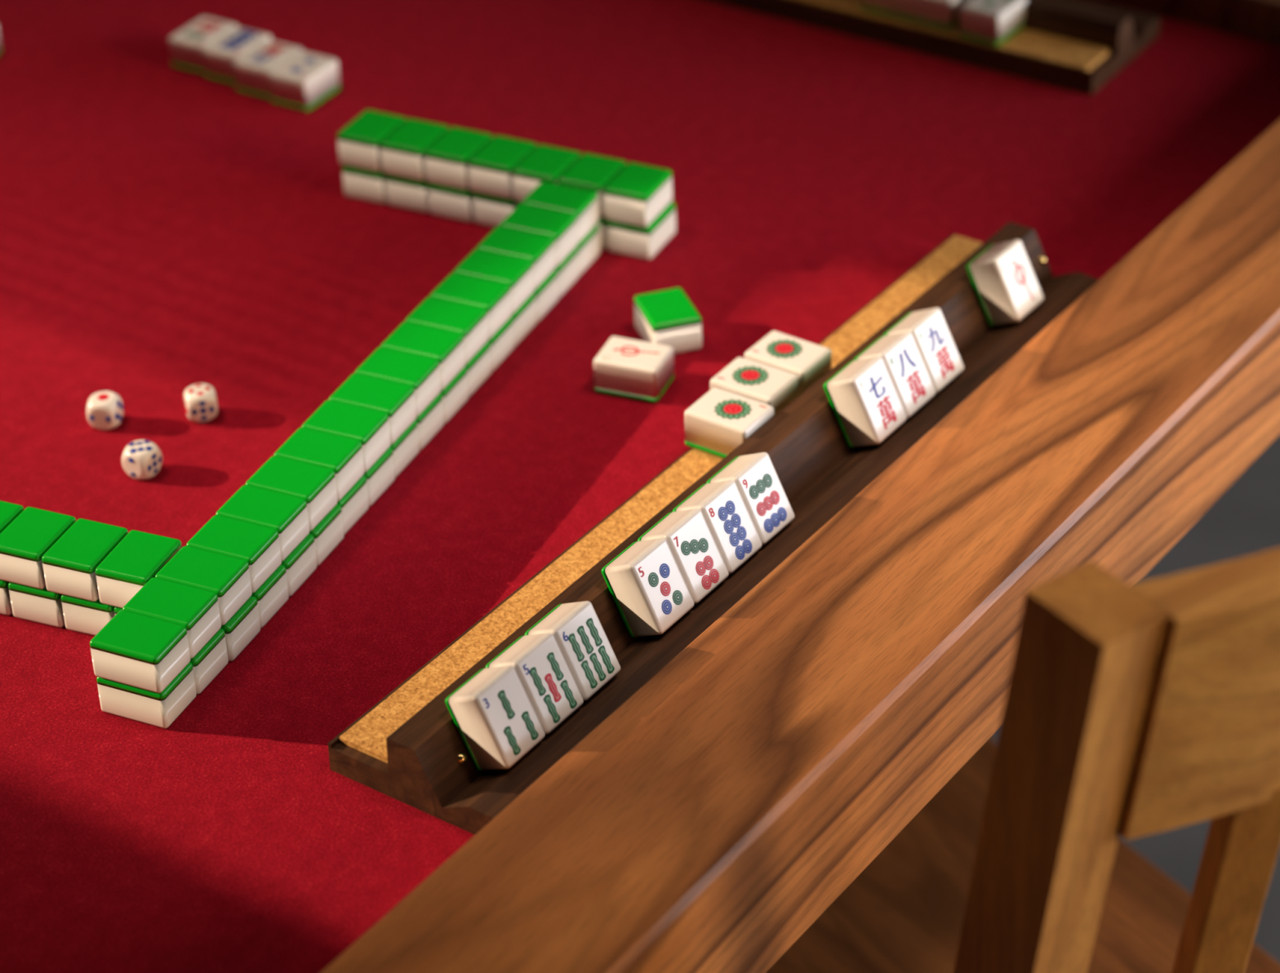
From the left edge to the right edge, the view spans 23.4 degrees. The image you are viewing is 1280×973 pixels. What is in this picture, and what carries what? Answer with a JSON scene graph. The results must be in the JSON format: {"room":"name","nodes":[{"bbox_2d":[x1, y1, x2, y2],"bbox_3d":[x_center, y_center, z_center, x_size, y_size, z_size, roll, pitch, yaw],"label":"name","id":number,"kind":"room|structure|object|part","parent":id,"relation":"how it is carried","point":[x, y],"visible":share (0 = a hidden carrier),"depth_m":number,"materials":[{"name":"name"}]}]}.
{"room":"games hall","nodes":[
{"label":"games hall","id":0,"kind":"room"},
{"bbox_2d":[991,434,1279,963],"bbox_3d":[-1.580,0.029,2.872,8.160,0.030,6.000,20,39,29],"label":"floor","id":1,"kind":"structure","parent":0,"point":[1244,521],"depth_m":2.71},
{"bbox_2d":[0,0,1279,972],"bbox_3d":[-0.328,0.152,1.896,1.282,0.786,1.272,20,39,29],"label":"table","id":2,"kind":"object","parent":1,"relation":"on","point":[166,229],"visible":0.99,"depth_m":1.48,"materials":[{"name":"red fabric"}]},
{"bbox_2d":[86,391,124,430],"bbox_3d":[-0.260,-0.037,1.501,0.016,0.016,0.016,4,34,9],"label":"die","id":3,"kind":"object","parent":2,"relation":"on","point":[104,409],"visible":1,"depth_m":1.50,"materials":[{"name":"white plastic"}]},
{"bbox_2d":[121,440,162,479],"bbox_3d":[-0.236,-0.013,1.464,0.016,0.016,0.016,17,38,25],"label":"die","id":4,"kind":"object","parent":2,"relation":"on","point":[141,460],"visible":1,"depth_m":1.46,"materials":[{"name":"white plastic"}]},
{"bbox_2d":[182,383,217,422],"bbox_3d":[-0.214,-0.041,1.504,0.016,0.016,0.016,-10,35,-12],"label":"die","id":5,"kind":"object","parent":2,"relation":"on","point":[200,400],"visible":1,"depth_m":1.50,"materials":[{"name":"white plastic"}]},
{"bbox_2d":[168,16,339,111],"bbox_3d":[-0.226,-0.248,1.812,0.107,0.020,0.046,17,38,25],"label":"tiles","id":6,"kind":"object","parent":2,"relation":"on","point":[306,79],"depth_m":1.80,"materials":[{"name":"white plastic"}]},
{"bbox_2d":[0,110,675,728],"bbox_3d":[-0.163,-0.049,1.494,0.188,0.038,0.478,13,36,21],"label":"tiles","id":7,"kind":"object","parent":2,"relation":"on","point":[141,651],"depth_m":1.44,"materials":[{"name":"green plastic"}]},
{"bbox_2d":[593,287,702,402],"bbox_3d":[0.007,-0.072,1.538,0.041,0.019,0.082,11,36,18],"label":"tiles","id":8,"kind":"object","parent":2,"relation":"on","point":[638,370],"depth_m":1.52,"materials":[{"name":"white plastic"}]},
{"bbox_2d":[327,222,1099,835],"bbox_3d":[0.055,-0.001,1.418,0.091,0.031,0.508,20,39,29],"label":"rack","id":9,"kind":"object","parent":2,"relation":"on","point":[408,748],"visible":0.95,"depth_m":1.37,"materials":[{"name":"brown wood"}]},
{"bbox_2d":[444,600,620,770],"bbox_3d":[-0.043,0.082,1.276,0.032,0.038,0.080,21,40,30],"label":"tiles","id":10,"kind":"object","parent":9,"relation":"on","point":[495,719],"depth_m":1.26,"materials":[{"name":"white plastic"}]},
{"bbox_2d":[601,452,794,637],"bbox_3d":[0.026,0.025,1.357,0.033,0.038,0.107,21,40,30],"label":"tiles","id":11,"kind":"object","parent":9,"relation":"on","point":[648,588],"depth_m":1.34,"materials":[{"name":"white plastic"}]},
{"bbox_2d":[684,330,831,457],"bbox_3d":[0.056,-0.043,1.464,0.039,0.020,0.086,19,39,28],"label":"tiles","id":12,"kind":"object","parent":9,"relation":"on","point":[720,420],"depth_m":1.45,"materials":[{"name":"white plastic"}]},
{"bbox_2d":[823,307,964,448],"bbox_3d":[0.121,-0.052,1.469,0.032,0.038,0.080,20,39,29],"label":"tiles","id":13,"kind":"object","parent":9,"relation":"on","point":[864,399],"depth_m":1.45,"materials":[{"name":"white plastic"}]},
{"bbox_2d":[966,240,1044,325],"bbox_3d":[0.182,-0.102,1.540,0.032,0.038,0.026,20,40,29],"label":"tile","id":14,"kind":"object","parent":9,"relation":"on","point":[1003,279],"depth_m":1.53,"materials":[{"name":"white plastic"}]},
{"bbox_2d":[706,0,1160,95],"bbox_3d":[0.070,-0.331,1.912,0.508,0.031,0.091,19,39,28],"label":"rack","id":15,"kind":"object","parent":2,"relation":"on","point":[1078,46],"visible":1,"depth_m":1.80,"materials":[{"name":"brown wood"}]},
{"bbox_2d":[860,0,1026,45],"bbox_3d":[0.178,-0.286,1.823,0.096,0.020,0.035,21,40,30],"label":"tiles","id":16,"kind":"object","parent":15,"relation":"on","point":[993,22],"depth_m":1.80,"materials":[{"name":"white plastic"}]},
{"bbox_2d":[765,546,1279,972],"bbox_3d":[0.179,0.274,1.537,0.390,0.955,0.559,-22,39,-28],"label":"chair","id":17,"kind":"object","parent":1,"relation":"on","point":[1135,710],"visible":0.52,"depth_m":1.09,"materials":[{"name":"brown wood"}]},
{"bbox_3d":[0.139,0.294,1.622,0.390,0.030,0.416,-22,39,-28],"label":"seat","id":18,"kind":"part","parent":17,"relation":"part of","materials":[{"name":"brown wood"}]},
{"bbox_3d":[0.142,0.419,1.323,0.029,0.955,0.117,-22,39,-28],"label":"post","id":19,"kind":"part","parent":17,"relation":"part of","materials":[{"name":"brown wood"}]},
{"bbox_3d":[0.310,0.029,1.132,0.329,0.105,0.067,-22,39,-28],"label":"rail","id":20,"kind":"part","parent":17,"relation":"part of","materials":[{"name":"brown wood"}]}
]}

